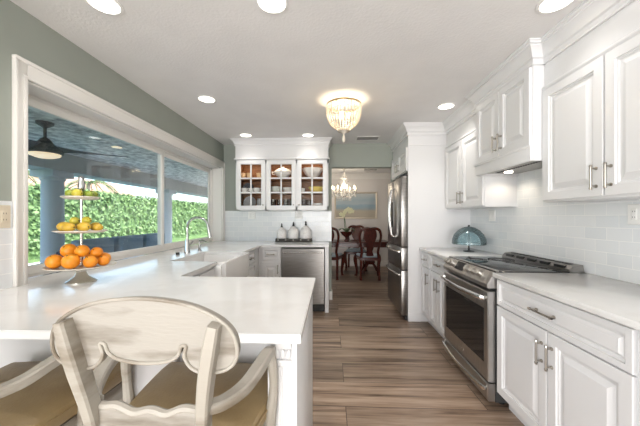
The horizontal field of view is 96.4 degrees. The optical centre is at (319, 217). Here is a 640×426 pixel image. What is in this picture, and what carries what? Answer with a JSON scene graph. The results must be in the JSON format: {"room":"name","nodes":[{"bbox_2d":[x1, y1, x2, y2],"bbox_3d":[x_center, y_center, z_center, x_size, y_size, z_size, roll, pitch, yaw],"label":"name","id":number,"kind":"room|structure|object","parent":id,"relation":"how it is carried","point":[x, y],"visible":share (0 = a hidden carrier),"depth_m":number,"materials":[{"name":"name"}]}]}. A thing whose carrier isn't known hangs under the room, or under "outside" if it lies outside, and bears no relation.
{"room":"kitchen","nodes":[
{"label":"kitchen","id":0,"kind":"room"},
{"bbox_2d":[0,0,223,241],"bbox_3d":[-1.837,0.067,-0.943,0.200,2.436,10.975,0,0,2],"label":"wall","id":1,"kind":"structure","parent":0,"point":[22,34],"depth_m":1.81,"materials":[{"name":"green paint"}]},
{"bbox_2d":[0,205,10,227],"bbox_3d":[-1.633,-0.005,1.449,0.008,0.118,0.120,0,0,2],"label":"wall outlet","id":2,"kind":"object","parent":1,"relation":"attached to","point":[5,210],"visible":1,"depth_m":1.48,"materials":[{"name":"beige plastic"}]},
{"bbox_2d":[1,210,7,222],"bbox_3d":[-1.630,-0.005,1.479,0.003,0.064,0.032,0,0,2],"label":"receptacle","id":3,"kind":"object","parent":2,"relation":"attached to","point":[4,213],"depth_m":1.48,"materials":[{"name":"beige plastic"}]},
{"bbox_2d":[0,201,12,289],"bbox_3d":[-1.661,0.142,0.943,0.008,0.457,1.157,0,0,2],"label":"backsplash","id":4,"kind":"structure","parent":1,"relation":"attached to","point":[6,234],"depth_m":1.49,"materials":[{"name":"tile"}]},
{"bbox_2d":[12,54,224,286],"bbox_3d":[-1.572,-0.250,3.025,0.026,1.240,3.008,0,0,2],"label":"trim","id":5,"kind":"structure","parent":1,"relation":"attached to","point":[23,70],"depth_m":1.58,"materials":[{"name":"white paint"}]},
{"bbox_2d":[28,94,211,277],"bbox_3d":[-1.751,-0.194,3.031,0.057,1.125,2.853,0,0,2],"label":"window","id":6,"kind":"structure","parent":1,"relation":"in","point":[34,102],"depth_m":2.82,"materials":[{"name":"white paint"}]},
{"bbox_2d":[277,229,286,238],"bbox_3d":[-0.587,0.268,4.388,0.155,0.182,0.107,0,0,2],"label":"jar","id":7,"kind":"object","parent":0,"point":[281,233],"depth_m":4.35,"materials":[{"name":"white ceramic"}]},
{"bbox_2d":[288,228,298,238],"bbox_3d":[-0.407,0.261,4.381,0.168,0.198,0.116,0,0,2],"label":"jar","id":8,"kind":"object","parent":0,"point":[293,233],"depth_m":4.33,"materials":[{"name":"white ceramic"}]},
{"bbox_2d":[10,0,583,173],"bbox_3d":[0.033,-1.226,0.609,3.820,0.150,14.220,0,0,2],"label":"ceiling","id":9,"kind":"structure","parent":0,"point":[268,75],"depth_m":2.00,"materials":[{"name":"paint"}]},
{"bbox_2d":[84,0,123,15],"bbox_3d":[-1.160,-1.147,1.536,0.180,0.007,0.180,0,0,2],"label":"recessed light","id":10,"kind":"object","parent":9,"relation":"in","point":[109,7],"visible":1,"depth_m":1.55,"materials":[{"name":"white plastic"}]},
{"bbox_2d":[197,95,216,102],"bbox_3d":[-1.098,-1.147,2.774,0.180,0.007,0.180,0,0,2],"label":"recessed light","id":11,"kind":"object","parent":9,"relation":"in","point":[203,98],"visible":1,"depth_m":2.77,"materials":[{"name":"white plastic"}]},
{"bbox_2d":[255,0,288,14],"bbox_3d":[-0.257,-1.147,1.526,0.180,0.007,0.180,0,0,2],"label":"recessed light","id":12,"kind":"object","parent":9,"relation":"in","point":[274,7],"visible":1,"depth_m":1.55,"materials":[{"name":"white plastic"}]},
{"bbox_2d":[326,97,361,142],"bbox_3d":[0.233,-0.940,2.813,0.352,0.420,0.353,0,0,19],"label":"flush light","id":13,"kind":"object","parent":9,"relation":"attached to","point":[342,101],"visible":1,"depth_m":2.75,"materials":[{"name":"glass"}]},
{"bbox_2d":[332,169,356,200],"bbox_3d":[0.554,-0.766,6.614,0.587,0.768,0.587,0,0,13],"label":"crystal chandelier","id":14,"kind":"object","parent":9,"relation":"hanging from","point":[343,177],"visible":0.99,"depth_m":6.57,"materials":[{"name":"glass"}]},
{"bbox_2d":[355,136,380,140],"bbox_3d":[0.690,-1.147,4.147,0.340,0.008,0.200,0,0,2],"label":"ceiling vent","id":15,"kind":"object","parent":9,"relation":"in","point":[357,137],"visible":1,"depth_m":4.11,"materials":[{"name":"white plastic"}]},
{"bbox_2d":[437,103,455,109],"bbox_3d":[1.301,-1.147,2.952,0.180,0.007,0.180,0,0,2],"label":"recessed light","id":16,"kind":"object","parent":9,"relation":"in","point":[444,106],"visible":1,"depth_m":2.95,"materials":[{"name":"white plastic"}]},
{"bbox_2d":[535,0,574,13],"bbox_3d":[1.259,-1.147,1.523,0.180,0.007,0.180,0,0,2],"label":"recessed light","id":17,"kind":"object","parent":9,"relation":"in","point":[544,6],"visible":1,"depth_m":1.55,"materials":[{"name":"white plastic"}]},
{"bbox_2d":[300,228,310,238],"bbox_3d":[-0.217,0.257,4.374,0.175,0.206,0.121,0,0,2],"label":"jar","id":18,"kind":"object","parent":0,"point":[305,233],"depth_m":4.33,"materials":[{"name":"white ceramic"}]},
{"bbox_2d":[224,143,394,290],"bbox_3d":[0.159,0.067,4.532,3.770,2.436,0.120,0,0,2],"label":"wall","id":19,"kind":"structure","parent":0,"point":[372,155],"depth_m":4.47,"materials":[{"name":"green paint"}]},
{"bbox_2d":[248,212,255,218],"bbox_3d":[-1.073,-0.037,4.507,0.115,0.115,0.008,0,0,2],"label":"wall outlet","id":20,"kind":"object","parent":19,"relation":"attached to","point":[251,215],"visible":1,"depth_m":4.51,"materials":[{"name":"white plastic"}]},
{"bbox_2d":[225,211,330,240],"bbox_3d":[-0.674,0.133,4.500,1.708,0.476,0.008,0,0,2],"label":"backsplash","id":21,"kind":"structure","parent":19,"relation":"attached to","point":[238,227],"depth_m":4.50,"materials":[{"name":"tile"}]},
{"bbox_2d":[230,137,331,210],"bbox_3d":[-0.556,-0.627,4.308,1.479,1.045,0.382,0,0,2],"label":"upper cabinet","id":22,"kind":"object","parent":19,"relation":"attached to","point":[253,156],"visible":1,"depth_m":4.18,"materials":[{"name":"white paint"}]},
{"bbox_2d":[243,196,255,205],"bbox_3d":[-1.079,-0.231,4.383,0.196,0.194,0.043,0,0,2],"label":"plate","id":23,"kind":"object","parent":22,"relation":"in","point":[246,202],"visible":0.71,"depth_m":4.39,"materials":[{"name":"grey ceramic"}]},
{"bbox_2d":[241,179,260,181],"bbox_3d":[-1.000,-0.570,4.366,0.418,0.014,0.258,0,0,2],"label":"shelf","id":24,"kind":"object","parent":22,"relation":"attached to","point":[242,180],"depth_m":4.35,"materials":[{"name":"white wood"}]},
{"bbox_2d":[271,179,291,181],"bbox_3d":[-0.557,-0.570,4.349,0.425,0.014,0.258,0,0,2],"label":"shelf","id":25,"kind":"object","parent":22,"relation":"attached to","point":[272,180],"depth_m":4.35,"materials":[{"name":"white wood"}]},
{"bbox_2d":[272,167,291,176],"bbox_3d":[-0.559,-0.674,4.325,0.259,0.192,0.261,0,0,-45],"label":"soup tureen","id":26,"kind":"object","parent":22,"relation":"on","point":[286,172],"visible":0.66,"depth_m":4.25,"materials":[{"name":"white ceramic"}]},
{"bbox_2d":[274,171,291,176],"bbox_3d":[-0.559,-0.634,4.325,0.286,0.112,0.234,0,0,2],"label":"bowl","id":27,"kind":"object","parent":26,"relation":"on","point":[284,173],"depth_m":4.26,"materials":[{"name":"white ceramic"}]},
{"bbox_2d":[302,167,322,176],"bbox_3d":[-0.109,-0.658,4.317,0.326,0.160,0.260,0,0,2],"label":"serving bowl","id":28,"kind":"object","parent":22,"relation":"on","point":[317,171],"visible":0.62,"depth_m":4.24,"materials":[{"name":"white ceramic"}]},
{"bbox_2d":[308,186,322,191],"bbox_3d":[-0.051,-0.410,4.285,0.260,0.085,0.224,0,0,2],"label":"bowl","id":29,"kind":"object","parent":22,"relation":"on","point":[315,188],"visible":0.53,"depth_m":4.21,"materials":[{"name":"yellow ceramic"}]},
{"bbox_2d":[295,211,301,218],"bbox_3d":[-0.333,-0.037,4.479,0.115,0.115,0.008,0,0,2],"label":"wall outlet","id":30,"kind":"object","parent":19,"relation":"attached to","point":[298,214],"visible":1,"depth_m":4.48,"materials":[{"name":"white plastic"}]},
{"bbox_2d":[332,179,390,260],"bbox_3d":[0.794,0.067,7.635,4.800,2.436,0.120,0,0,2],"label":"wall","id":31,"kind":"structure","parent":0,"point":[380,186],"depth_m":7.55,"materials":[{"name":"white paint"}]},
{"bbox_2d":[334,192,376,218],"bbox_3d":[0.946,-0.318,7.552,1.130,0.715,0.035,0,0,2],"label":"seascape painting","id":32,"kind":"object","parent":31,"relation":"attached to","point":[364,205],"visible":0.83,"depth_m":7.55,"materials":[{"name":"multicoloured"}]},
{"bbox_2d":[332,261,387,265],"bbox_3d":[0.301,1.220,7.584,3.580,0.130,0.020,0,0,2],"label":"baseboard","id":33,"kind":"structure","parent":31,"relation":"attached to","point":[383,263],"depth_m":7.55,"materials":[{"name":"white paint"}]},
{"bbox_2d":[332,173,390,178],"bbox_3d":[0.300,-1.083,7.549,3.580,0.136,0.090,0,0,2],"label":"trim","id":34,"kind":"structure","parent":31,"relation":"attached to","point":[355,175],"depth_m":7.52,"materials":[{"name":"white paint"}]},
{"bbox_2d":[313,266,524,425],"bbox_3d":[0.033,1.315,0.609,3.820,0.060,14.220,0,0,2],"label":"floor","id":35,"kind":"structure","parent":0,"point":[373,366],"depth_m":2.39,"materials":[{"name":"brown wood"}]},
{"bbox_2d":[0,355,132,425],"bbox_3d":[-1.030,0.737,0.933,0.527,1.108,0.567,0,0,-1],"label":"armchair","id":36,"kind":"object","parent":35,"relation":"on","point":[32,393],"visible":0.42,"depth_m":0.92,"materials":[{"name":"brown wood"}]},
{"bbox_2d":[0,295,312,425],"bbox_3d":[-0.849,0.844,1.374,1.578,0.883,0.810,0,0,2],"label":"base cabinet","id":37,"kind":"object","parent":35,"relation":"on","point":[294,361],"visible":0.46,"depth_m":1.23,"materials":[{"name":"white paint"}]},
{"bbox_2d":[0,241,328,343],"bbox_3d":[-0.833,0.386,2.717,1.817,0.030,3.566,0,0,2],"label":"countertop","id":38,"kind":"structure","parent":37,"relation":"on","point":[260,309],"depth_m":1.42,"materials":[{"name":"white stone"}]},
{"bbox_2d":[41,175,116,284],"bbox_3d":[-1.378,0.063,1.651,0.332,0.616,0.332,0,0,2],"label":"tiered fruit stand","id":39,"kind":"object","parent":38,"relation":"on","point":[81,276],"visible":0.84,"depth_m":1.62,"materials":[{"name":"white ceramic"}]},
{"bbox_2d":[44,254,62,268],"bbox_3d":[-1.454,0.241,1.565,0.079,0.077,0.078,0,0,2],"label":"orange","id":40,"kind":"object","parent":39,"relation":"on","point":[52,261],"visible":0.91,"depth_m":1.54,"materials":[{"name":"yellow food"}]},
{"bbox_2d":[60,244,75,256],"bbox_3d":[-1.421,0.187,1.618,0.078,0.077,0.077,0,0,2],"label":"orange","id":41,"kind":"object","parent":40,"relation":"on","point":[66,249],"visible":0.69,"depth_m":1.59,"materials":[{"name":"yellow food"}]},
{"bbox_2d":[56,222,68,230],"bbox_3d":[-1.430,0.051,1.603,0.077,0.055,0.058,0,0,2],"label":"lemon","id":42,"kind":"object","parent":39,"relation":"on","point":[59,225],"visible":0.38,"depth_m":1.58,"materials":[{"name":"yellow food"}]},
{"bbox_2d":[69,217,79,224],"bbox_3d":[-1.401,0.019,1.635,0.052,0.045,0.045,0,0,2],"label":"lime","id":43,"kind":"object","parent":42,"relation":"on","point":[74,220],"visible":0.92,"depth_m":1.62,"materials":[{"name":"yellow food"}]},
{"bbox_2d":[62,223,75,230],"bbox_3d":[-1.377,0.054,1.570,0.072,0.051,0.052,0,0,2],"label":"lemon","id":44,"kind":"object","parent":39,"relation":"on","point":[67,226],"visible":0.84,"depth_m":1.55,"materials":[{"name":"yellow food"}]},
{"bbox_2d":[60,254,80,268],"bbox_3d":[-1.354,0.239,1.554,0.083,0.081,0.082,0,0,2],"label":"orange","id":45,"kind":"object","parent":39,"relation":"on","point":[70,261],"visible":1,"depth_m":1.53,"materials":[{"name":"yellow food"}]},
{"bbox_2d":[74,245,89,256],"bbox_3d":[-1.339,0.189,1.610,0.070,0.070,0.069,0,0,2],"label":"orange","id":46,"kind":"object","parent":45,"relation":"on","point":[81,250],"visible":0.98,"depth_m":1.59,"materials":[{"name":"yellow food"}]},
{"bbox_2d":[71,189,82,195],"bbox_3d":[-1.358,-0.137,1.599,0.051,0.047,0.050,0,0,43],"label":"lime","id":47,"kind":"object","parent":39,"relation":"on","point":[76,192],"visible":0.8,"depth_m":1.58,"materials":[{"name":"yellow food"}]},
{"bbox_2d":[77,222,90,230],"bbox_3d":[-1.320,0.052,1.601,0.076,0.054,0.057,0,0,2],"label":"lemon","id":48,"kind":"object","parent":39,"relation":"on","point":[83,226],"visible":0.91,"depth_m":1.58,"materials":[{"name":"yellow food"}]},
{"bbox_2d":[81,217,91,223],"bbox_3d":[-1.334,0.017,1.636,0.052,0.045,0.045,0,0,2],"label":"lime","id":49,"kind":"object","parent":48,"relation":"on","point":[84,219],"visible":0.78,"depth_m":1.62,"materials":[{"name":"yellow food"}]},
{"bbox_2d":[84,191,93,196],"bbox_3d":[-1.317,-0.134,1.633,0.044,0.041,0.043,0,0,-38],"label":"lime","id":50,"kind":"object","parent":39,"relation":"on","point":[87,193],"visible":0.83,"depth_m":1.62,"materials":[{"name":"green food"}]},
{"bbox_2d":[83,256,97,267],"bbox_3d":[-1.276,0.246,1.589,0.067,0.066,0.067,0,0,2],"label":"orange","id":51,"kind":"object","parent":39,"relation":"on","point":[90,261],"visible":1,"depth_m":1.57,"materials":[{"name":"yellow food"}]},
{"bbox_2d":[92,224,103,230],"bbox_3d":[-1.282,0.058,1.651,0.051,0.043,0.046,0,0,2],"label":"lemon","id":52,"kind":"object","parent":39,"relation":"on","point":[96,226],"visible":0.84,"depth_m":1.64,"materials":[{"name":"yellow food"}]},
{"bbox_2d":[98,256,109,265],"bbox_3d":[-1.254,0.250,1.658,0.060,0.058,0.060,0,0,2],"label":"orange","id":53,"kind":"object","parent":39,"relation":"on","point":[102,260],"visible":0.95,"depth_m":1.64,"materials":[{"name":"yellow food"}]},
{"bbox_2d":[90,247,102,257],"bbox_3d":[-1.294,0.202,1.657,0.063,0.062,0.062,0,0,2],"label":"orange","id":54,"kind":"object","parent":53,"relation":"on","point":[96,252],"visible":0.96,"depth_m":1.64,"materials":[{"name":"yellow food"}]},
{"bbox_2d":[184,216,211,252],"bbox_3d":[-1.269,0.179,2.969,0.290,0.383,0.131,0,0,26],"label":"kitchen faucet","id":55,"kind":"object","parent":38,"relation":"on","point":[187,242],"visible":1,"depth_m":2.96,"materials":[{"name":"silver metal"}]},
{"bbox_2d":[184,239,189,252],"bbox_3d":[-1.386,0.298,2.985,0.060,0.146,0.059,0,0,2],"label":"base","id":56,"kind":"object","parent":55,"relation":"on","point":[187,243],"depth_m":2.97,"materials":[{"name":"silver metal"}]},
{"bbox_2d":[183,252,248,276],"bbox_3d":[-1.042,0.501,2.763,0.525,0.248,0.742,0,0,2],"label":"farmhouse sink","id":57,"kind":"object","parent":38,"relation":"in","point":[228,265],"visible":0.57,"depth_m":2.83,"materials":[{"name":"white ceramic"}]},
{"bbox_2d":[275,238,311,241],"bbox_3d":[-0.401,0.345,4.378,0.549,0.052,0.131,0,0,2],"label":"tray","id":58,"kind":"object","parent":38,"relation":"on","point":[276,239],"visible":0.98,"depth_m":4.32,"materials":[{"name":"grey metal"}]},
{"bbox_2d":[277,223,286,238],"bbox_3d":[-0.587,0.224,4.388,0.155,0.270,0.107,0,0,2],"label":"canister","id":59,"kind":"object","parent":58,"relation":"on","point":[281,232],"visible":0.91,"depth_m":4.35,"materials":[{"name":"white ceramic"}]},
{"bbox_2d":[288,222,298,238],"bbox_3d":[-0.407,0.212,4.381,0.168,0.294,0.116,0,0,2],"label":"canister","id":60,"kind":"object","parent":58,"relation":"on","point":[293,232],"visible":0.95,"depth_m":4.34,"materials":[{"name":"white ceramic"}]},
{"bbox_2d":[300,221,310,238],"bbox_3d":[-0.217,0.207,4.374,0.175,0.306,0.121,0,0,2],"label":"canister","id":61,"kind":"object","parent":58,"relation":"on","point":[305,232],"visible":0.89,"depth_m":4.33,"materials":[{"name":"white ceramic"}]},
{"bbox_2d":[50,296,277,425],"bbox_3d":[-0.399,0.737,0.919,0.527,1.108,0.567,0,0,4],"label":"armchair","id":62,"kind":"object","parent":35,"relation":"on","point":[209,388],"visible":0.94,"depth_m":0.68,"materials":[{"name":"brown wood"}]},
{"bbox_2d":[130,362,267,425],"bbox_3d":[-0.397,0.616,0.951,0.500,0.072,0.490,0,0,4],"label":"seat cushion","id":63,"kind":"object","parent":62,"relation":"on","point":[175,385],"depth_m":0.95,"materials":[{"name":"brown fabric"}]},
{"bbox_2d":[193,267,213,276],"bbox_3d":[-1.229,0.844,2.100,0.764,0.883,0.588,0,0,2],"label":"base cabinet","id":64,"kind":"object","parent":35,"relation":"on","point":[209,272],"visible":0.02,"depth_m":2.24,"materials":[{"name":"white paint"}]},
{"bbox_2d":[247,248,258,276],"bbox_3d":[-1.174,0.844,3.534,0.763,0.883,0.773,0,0,2],"label":"base cabinet","id":65,"kind":"object","parent":35,"relation":"on","point":[254,254],"visible":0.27,"depth_m":3.61,"materials":[{"name":"white paint"}]},
{"bbox_2d":[259,247,281,276],"bbox_3d":[-1.025,0.844,4.188,1.010,0.883,0.657,0,0,2],"label":"base cabinet","id":66,"kind":"object","parent":35,"relation":"on","point":[269,257],"visible":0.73,"depth_m":3.89,"materials":[{"name":"white paint"}]},
{"bbox_2d":[281,247,324,310],"bbox_3d":[-0.223,0.845,4.134,0.582,0.880,0.636,0,0,2],"label":"dishwasher","id":67,"kind":"object","parent":35,"relation":"on","point":[303,262],"visible":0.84,"depth_m":3.86,"materials":[{"name":"grey metal"}]},
{"bbox_2d":[325,247,328,312],"bbox_3d":[0.103,0.844,4.168,0.051,0.883,0.611,0,0,2],"label":"end panel","id":68,"kind":"object","parent":35,"relation":"on","point":[326,248],"visible":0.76,"depth_m":3.86,"materials":[{"name":"white paint"}]},
{"bbox_2d":[332,227,344,279],"bbox_3d":[0.211,0.753,6.142,0.612,1.116,0.607,0,0,11],"label":"dining chair","id":69,"kind":"object","parent":35,"relation":"on","point":[336,256],"visible":0.44,"depth_m":5.91,"materials":[{"name":"brown wood"}]},
{"bbox_2d":[343,225,366,270],"bbox_3d":[0.898,0.753,7.125,0.612,1.116,0.607,0,0,8],"label":"dining chair","id":70,"kind":"object","parent":35,"relation":"on","point":[354,250],"visible":0.45,"depth_m":7.30,"materials":[{"name":"brown wood"}]},
{"bbox_2d":[346,248,365,251],"bbox_3d":[0.891,0.796,7.081,0.490,0.052,0.400,0,0,8],"label":"seat cushion","id":71,"kind":"object","parent":70,"relation":"on","point":[349,249],"depth_m":6.91,"materials":[{"name":"grey fabric"}]},
{"bbox_2d":[332,240,388,273],"bbox_3d":[0.529,0.904,6.615,2.050,0.737,0.660,0,0,2],"label":"dining table","id":72,"kind":"object","parent":35,"relation":"on","point":[351,243],"visible":0.37,"depth_m":6.33,"materials":[{"name":"brown wood"}]},
{"bbox_2d":[339,207,354,240],"bbox_3d":[0.614,0.145,6.601,0.423,0.780,0.429,0,0,2],"label":"potted orchid","id":73,"kind":"object","parent":72,"relation":"on","point":[345,233],"visible":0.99,"depth_m":6.57,"materials":[{"name":"white plant"}]},
{"bbox_2d":[340,231,352,240],"bbox_3d":[0.614,0.432,6.601,0.310,0.204,0.310,0,0,2],"label":"bowl","id":74,"kind":"object","parent":73,"relation":"attached to","point":[346,234],"depth_m":6.53,"materials":[{"name":"brown wood"}]},
{"bbox_2d":[353,227,381,280],"bbox_3d":[1.033,0.753,6.060,0.612,1.116,0.607,0,0,2],"label":"dining chair","id":75,"kind":"object","parent":35,"relation":"on","point":[370,234],"visible":0.99,"depth_m":5.84,"materials":[{"name":"brown wood"}]},
{"bbox_2d":[356,253,376,256],"bbox_3d":[1.035,0.796,6.105,0.490,0.052,0.400,0,0,2],"label":"seat cushion","id":76,"kind":"object","parent":75,"relation":"on","point":[357,254],"depth_m":5.91,"materials":[{"name":"grey fabric"}]},
{"bbox_2d":[386,175,407,319],"bbox_3d":[1.396,0.374,3.980,0.876,1.822,0.849,0,0,2],"label":"refrigerator","id":77,"kind":"object","parent":35,"relation":"on","point":[397,246],"visible":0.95,"depth_m":3.72,"materials":[{"name":"grey metal"}]},
{"bbox_2d":[388,122,469,321],"bbox_3d":[1.447,0.068,3.930,0.841,2.435,0.965,0,0,2],"label":"refrigerator surround","id":78,"kind":"object","parent":35,"relation":"on","point":[418,148],"visible":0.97,"depth_m":3.53,"materials":[{"name":"white paint"}]},
{"bbox_2d":[421,251,436,330],"bbox_3d":[1.521,0.844,3.364,0.632,0.883,0.291,0,0,2],"label":"base cabinet","id":79,"kind":"object","parent":35,"relation":"on","point":[425,259],"visible":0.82,"depth_m":3.34,"materials":[{"name":"white paint"}]},
{"bbox_2d":[430,254,447,337],"bbox_3d":[1.505,0.844,2.954,0.632,0.883,0.516,0,0,2],"label":"base cabinet","id":80,"kind":"object","parent":35,"relation":"on","point":[436,263],"visible":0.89,"depth_m":2.99,"materials":[{"name":"white paint"}]},
{"bbox_2d":[419,248,501,258],"bbox_3d":[1.518,0.386,3.105,0.620,0.030,0.826,0,0,2],"label":"countertop","id":81,"kind":"structure","parent":80,"relation":"on","point":[443,253],"depth_m":3.03,"materials":[{"name":"white stone"}]},
{"bbox_2d":[452,225,486,251],"bbox_3d":[1.634,0.225,3.140,0.344,0.290,0.344,0,0,2],"label":"dome lamp","id":82,"kind":"object","parent":81,"relation":"on","point":[483,241],"visible":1,"depth_m":3.09,"materials":[{"name":"teal glass"}]},
{"bbox_2d":[440,252,584,404],"bbox_3d":[1.432,0.802,2.308,0.715,0.966,0.762,0,0,2],"label":"range","id":83,"kind":"object","parent":35,"relation":"on","point":[470,286],"visible":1,"depth_m":2.15,"materials":[{"name":"grey metal"}]},
{"bbox_2d":[449,256,569,272],"bbox_3d":[1.445,0.371,2.307,0.490,0.016,0.762,0,0,2],"label":"cooktop","id":84,"kind":"object","parent":83,"relation":"in","point":[488,264],"depth_m":2.19,"materials":[{"name":"grey metal"}]},
{"bbox_2d":[502,252,584,272],"bbox_3d":[1.739,0.345,2.296,0.100,0.052,0.762,0,0,2],"label":"vent","id":85,"kind":"object","parent":83,"relation":"attached to","point":[568,267],"depth_m":2.14,"materials":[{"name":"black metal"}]},
{"bbox_2d":[497,279,639,425],"bbox_3d":[1.448,0.844,1.474,0.632,0.883,0.887,0,0,2],"label":"base cabinet","id":86,"kind":"object","parent":35,"relation":"on","point":[559,363],"visible":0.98,"depth_m":1.38,"materials":[{"name":"white paint"}]},
{"bbox_3d":[1.406,0.844,0.359,0.633,0.883,1.325,0,0,2],"label":"base cabinet","id":87,"kind":"object","parent":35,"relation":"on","visible":0},
{"bbox_2d":[493,273,639,330],"bbox_3d":[1.431,0.386,0.820,0.620,0.030,2.200,0,0,2],"label":"countertop","id":88,"kind":"structure","parent":87,"relation":"on","point":[618,301],"depth_m":1.43,"materials":[{"name":"white stone"}]},
{"bbox_2d":[490,289,506,402],"bbox_3d":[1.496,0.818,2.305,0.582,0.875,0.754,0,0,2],"label":"panel","id":89,"kind":"object","parent":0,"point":[496,397],"depth_m":1.94,"materials":[{"name":"grey"}]},
{"bbox_3d":[1.754,0.067,-1.018,0.150,2.436,11.100,0,0,2],"label":"wall","id":90,"kind":"structure","parent":0,"visible":0},
{"bbox_2d":[442,100,516,208],"bbox_3d":[1.647,-0.625,3.074,0.376,1.050,0.876,0,0,2],"label":"upper cabinet","id":91,"kind":"object","parent":90,"relation":"attached to","point":[463,189],"visible":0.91,"depth_m":2.94,"materials":[{"name":"white paint"}]},
{"bbox_2d":[489,210,495,220],"bbox_3d":[1.823,-0.018,3.032,0.008,0.115,0.120,0,0,2],"label":"light switch","id":92,"kind":"object","parent":90,"relation":"attached to","point":[492,213],"visible":1,"depth_m":3.02,"materials":[{"name":"white plastic"}]},
{"bbox_2d":[465,38,543,175],"bbox_3d":[1.577,-0.765,2.267,0.438,0.770,0.888,0,0,2],"label":"upper cabinet","id":93,"kind":"object","parent":90,"relation":"attached to","point":[508,102],"visible":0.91,"depth_m":2.11,"materials":[{"name":"white paint"}]},
{"bbox_2d":[470,168,639,283],"bbox_3d":[1.771,-0.047,1.473,0.008,0.836,4.080,0,0,2],"label":"backsplash","id":94,"kind":"structure","parent":90,"relation":"attached to","point":[599,237],"depth_m":2.10,"materials":[{"name":"tile"}]},
{"bbox_2d":[541,0,639,201],"bbox_3d":[1.585,-0.625,1.463,0.376,1.050,0.875,0,0,2],"label":"upper cabinet","id":95,"kind":"object","parent":90,"relation":"attached to","point":[591,89],"visible":0.97,"depth_m":1.54,"materials":[{"name":"white paint"}]},
{"bbox_2d":[628,204,639,224],"bbox_3d":[1.768,-0.018,1.608,0.008,0.115,0.075,0,0,2],"label":"wall outlet","id":96,"kind":"object","parent":90,"relation":"attached to","point":[633,209],"visible":1,"depth_m":1.61,"materials":[{"name":"white plastic"}]},
{"bbox_2d":[631,209,636,219],"bbox_3d":[1.765,-0.018,1.608,0.003,0.064,0.032,0,0,2],"label":"receptacle","id":97,"kind":"object","parent":96,"relation":"attached to","point":[633,211],"depth_m":1.61,"materials":[{"name":"grey plastic"}]},
{"label":"outside","id":98,"kind":"structure","parent":0,"visible":0},
{"bbox_2d":[28,235,207,263],"bbox_3d":[-17.319,1.470,20.680,23.800,0.130,80.000,0,0,2],"label":"lawn","id":99,"kind":"structure","parent":98,"point":[203,236],"depth_m":17.47,"materials":[{"name":"green plant"}]},
{"bbox_2d":[28,170,39,186],"bbox_3d":[-13.843,-0.427,13.160,3.697,3.671,3.771,0,0,2],"label":"palm tree","id":100,"kind":"object","parent":99,"relation":"on","point":[34,181],"visible":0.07,"depth_m":13.29,"materials":[{"name":"green plant"}]},
{"bbox_2d":[28,175,133,197],"bbox_3d":[-24.367,-1.255,16.948,7.200,5.320,29.200,0,0,2],"label":"house","id":101,"kind":"structure","parent":99,"relation":"on","point":[104,187],"depth_m":27.59,"materials":[{"name":"white paint"}]},
{"bbox_2d":[66,180,116,194],"bbox_3d":[-14.220,-0.464,17.584,3.832,3.745,3.861,0,0,2],"label":"palm tree","id":102,"kind":"object","parent":99,"relation":"on","point":[87,183],"visible":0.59,"depth_m":17.49,"materials":[{"name":"green plant"}]},
{"bbox_2d":[28,183,207,259],"bbox_3d":[-9.850,0.095,18.364,1.543,2.620,32.176,0,0,2],"label":"hedge","id":103,"kind":"object","parent":99,"relation":"on","point":[121,215],"visible":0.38,"depth_m":13.54,"materials":[{"name":"green plant"}]},
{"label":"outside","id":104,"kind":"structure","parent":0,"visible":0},
{"bbox_3d":[-3.855,1.410,5.152,4.300,0.150,16.000,0,0,2],"label":"floor","id":105,"kind":"structure","parent":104,"visible":0},
{"bbox_2d":[30,169,73,275],"bbox_3d":[-5.287,0.210,5.657,0.460,2.250,0.460,0,0,2],"label":"patio column","id":106,"kind":"structure","parent":105,"relation":"on","point":[52,182],"depth_m":5.51,"materials":[{"name":"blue paint"}]},
{"bbox_2d":[28,153,207,197],"bbox_3d":[-5.304,-1.090,5.207,0.500,0.350,16.000,0,0,2],"label":"beam","id":107,"kind":"structure","parent":106,"relation":"on","point":[89,169],"depth_m":6.85,"materials":[{"name":"grey"}]},
{"bbox_2d":[28,107,207,187],"bbox_3d":[-3.755,-1.340,5.148,4.100,0.150,16.000,0,0,2],"label":"ceiling","id":108,"kind":"structure","parent":107,"relation":"on","point":[64,134],"depth_m":5.32,"materials":[{"name":"paint"}]},
{"bbox_2d":[28,120,127,158],"bbox_3d":[-3.725,-1.028,3.641,1.598,0.475,1.499,0,0,2],"label":"ceiling fan","id":109,"kind":"object","parent":108,"relation":"hanging from","point":[44,148],"visible":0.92,"depth_m":3.75,"materials":[{"name":"brown metal"}]},
{"bbox_2d":[56,233,181,272],"bbox_3d":[-3.917,0.860,6.155,0.900,0.950,2.800,0,0,2],"label":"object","id":110,"kind":"object","parent":105,"relation":"on","point":[118,243],"visible":0.15,"depth_m":5.76,"materials":[{"name":"blue fabric"}]},
{"bbox_2d":[71,237,113,252],"bbox_3d":[-4.113,0.603,5.202,0.180,0.435,0.800,0,0,2],"label":"cushion","id":111,"kind":"object","parent":110,"relation":"on","point":[107,243],"depth_m":5.24,"materials":[{"name":"blue fabric"}]},
{"bbox_2d":[111,235,142,251],"bbox_3d":[-4.080,0.603,6.061,0.180,0.435,0.800,0,0,2],"label":"cushion","id":112,"kind":"object","parent":110,"relation":"on","point":[128,242],"depth_m":5.94,"materials":[{"name":"blue fabric"}]},
{"bbox_2d":[141,233,164,246],"bbox_3d":[-4.047,0.603,6.920,0.180,0.435,0.800,0,0,2],"label":"cushion","id":113,"kind":"object","parent":110,"relation":"on","point":[150,239],"depth_m":6.69,"materials":[{"name":"blue fabric"}]},
{"bbox_2d":[155,189,176,242],"bbox_3d":[-5.137,0.210,9.554,0.460,2.250,0.460,0,0,2],"label":"patio column","id":114,"kind":"structure","parent":105,"relation":"on","point":[168,194],"depth_m":9.42,"materials":[{"name":"grey paint"}]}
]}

